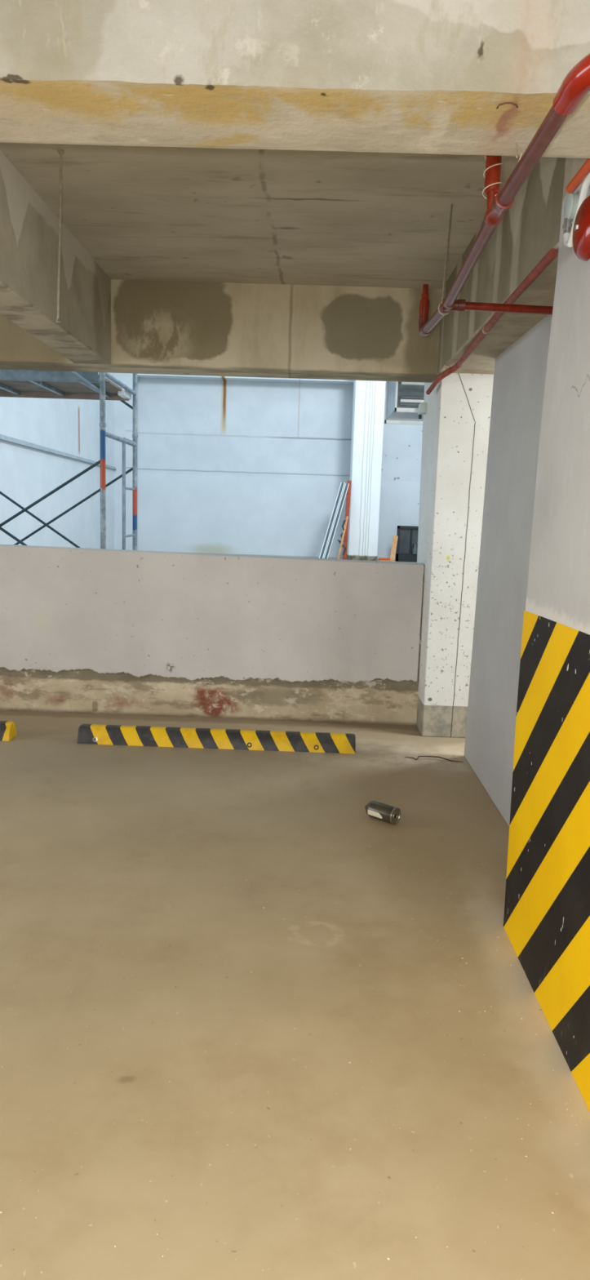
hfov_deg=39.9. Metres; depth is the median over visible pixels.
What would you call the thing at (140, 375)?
trim
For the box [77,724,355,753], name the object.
wheel stop
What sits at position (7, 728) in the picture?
wheel stop
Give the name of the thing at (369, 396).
pillar
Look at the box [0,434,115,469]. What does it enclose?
trim
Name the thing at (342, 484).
channel
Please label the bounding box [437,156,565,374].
ceiling beam
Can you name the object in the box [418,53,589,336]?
pipe
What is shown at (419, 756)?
twig
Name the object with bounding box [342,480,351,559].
bar
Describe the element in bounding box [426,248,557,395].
conduit pipe
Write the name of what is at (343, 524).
cord
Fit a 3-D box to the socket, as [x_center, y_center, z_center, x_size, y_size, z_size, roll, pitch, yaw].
[0.611,-1.290,3.131,0.087,0.045,0.045,2,9,1]
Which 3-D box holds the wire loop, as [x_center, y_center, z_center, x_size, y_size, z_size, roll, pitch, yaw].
[0.469,-1.179,1.792,0.047,0.011,0.040,2,9,1]
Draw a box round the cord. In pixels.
[337,520,346,555]
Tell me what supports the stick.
on the floor at (181, 552)
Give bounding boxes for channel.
[319,482,345,558]
[324,483,349,558]
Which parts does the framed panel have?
pane, handle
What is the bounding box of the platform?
[0,368,131,400]
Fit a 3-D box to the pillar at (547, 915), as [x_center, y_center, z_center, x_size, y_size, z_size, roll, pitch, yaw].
[1.147,-0.260,2.053,0.678,2.941,1.577,2,9,1]
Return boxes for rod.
[56,149,64,322]
[438,204,453,315]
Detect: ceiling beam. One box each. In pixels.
[0,0,589,158]
[0,150,111,364]
[0,279,442,382]
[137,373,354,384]
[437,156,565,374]
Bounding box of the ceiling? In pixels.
[0,142,519,288]
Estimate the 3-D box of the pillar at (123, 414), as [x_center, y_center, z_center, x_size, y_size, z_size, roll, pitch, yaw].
[-3.408,-5.020,16.277,0.445,6.440,0.400,2,9,1]
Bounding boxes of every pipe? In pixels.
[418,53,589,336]
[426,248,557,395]
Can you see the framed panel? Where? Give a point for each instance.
(407, 540)
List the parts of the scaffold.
post, ladder rail, post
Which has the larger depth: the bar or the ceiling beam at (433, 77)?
the bar
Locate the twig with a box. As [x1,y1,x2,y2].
[404,755,462,762]
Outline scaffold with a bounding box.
[0,371,137,550]
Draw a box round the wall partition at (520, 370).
[463,314,552,826]
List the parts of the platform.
rail, rail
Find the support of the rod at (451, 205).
hanging from the ceiling
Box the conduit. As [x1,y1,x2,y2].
[566,158,589,193]
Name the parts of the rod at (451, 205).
rod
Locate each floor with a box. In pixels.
[0,710,589,1279]
[181,551,413,562]
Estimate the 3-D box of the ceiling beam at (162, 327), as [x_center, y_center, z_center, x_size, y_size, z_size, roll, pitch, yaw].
[-0.860,-2.076,5.406,12.000,0.544,0.344,2,9,1]
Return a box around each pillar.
[114,373,137,550]
[346,380,386,560]
[416,373,493,737]
[503,157,589,1111]
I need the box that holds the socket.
[441,298,466,311]
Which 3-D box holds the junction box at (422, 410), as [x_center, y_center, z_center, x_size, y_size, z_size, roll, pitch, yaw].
[0.920,-1.667,5.855,0.049,0.070,0.120,2,9,1]
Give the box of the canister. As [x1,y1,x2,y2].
[364,800,400,825]
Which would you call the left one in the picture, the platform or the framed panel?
the platform
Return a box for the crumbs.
[0,763,582,1270]
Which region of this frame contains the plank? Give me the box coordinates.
[389,535,398,561]
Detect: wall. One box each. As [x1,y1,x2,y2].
[0,373,114,549]
[0,544,424,725]
[137,377,422,559]
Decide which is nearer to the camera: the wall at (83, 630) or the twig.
the twig
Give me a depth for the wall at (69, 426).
12.53 m
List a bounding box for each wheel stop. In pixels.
[0,720,17,741]
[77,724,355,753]
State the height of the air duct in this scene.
0.649 m
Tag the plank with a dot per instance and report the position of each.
(394, 543)
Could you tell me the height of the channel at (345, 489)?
1.490 m
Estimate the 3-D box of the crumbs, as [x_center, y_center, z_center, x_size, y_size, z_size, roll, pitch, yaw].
[-0.536,0.907,3.720,2.589,0.002,4.238,2,9,1]
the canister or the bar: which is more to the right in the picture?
the canister
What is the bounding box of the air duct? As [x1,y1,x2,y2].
[384,381,424,424]
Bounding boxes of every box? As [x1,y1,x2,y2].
[378,557,390,561]
[417,402,426,414]
[562,172,589,247]
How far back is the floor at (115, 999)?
2.39 m
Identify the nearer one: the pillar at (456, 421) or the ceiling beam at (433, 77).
the ceiling beam at (433, 77)
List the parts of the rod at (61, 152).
rod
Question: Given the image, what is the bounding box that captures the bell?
[572,195,589,261]
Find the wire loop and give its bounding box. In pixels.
[496,102,518,108]
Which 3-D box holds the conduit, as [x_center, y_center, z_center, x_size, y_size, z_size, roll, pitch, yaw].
[0.798,-1.235,1.827,0.029,0.037,1.100,2,9,0]
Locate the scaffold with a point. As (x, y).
(101, 390)
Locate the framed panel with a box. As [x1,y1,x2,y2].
[395,525,418,562]
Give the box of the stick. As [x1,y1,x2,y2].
[337,515,348,559]
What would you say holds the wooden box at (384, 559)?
on the floor at (181, 552)
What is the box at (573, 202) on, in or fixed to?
attached to the pillar at (547, 915)
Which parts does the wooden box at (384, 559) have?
lid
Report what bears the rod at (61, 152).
hanging from the ceiling
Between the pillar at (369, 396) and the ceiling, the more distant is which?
the pillar at (369, 396)
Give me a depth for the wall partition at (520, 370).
4.24 m
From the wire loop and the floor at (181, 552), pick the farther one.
the floor at (181, 552)
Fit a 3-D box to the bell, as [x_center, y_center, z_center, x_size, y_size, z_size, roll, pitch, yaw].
[0.807,-1.140,2.244,0.070,0.170,0.170,2,9,1]
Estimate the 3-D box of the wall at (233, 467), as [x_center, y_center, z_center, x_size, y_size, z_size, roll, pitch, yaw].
[-1.119,-4.988,16.545,15.000,6.440,0.200,2,9,1]

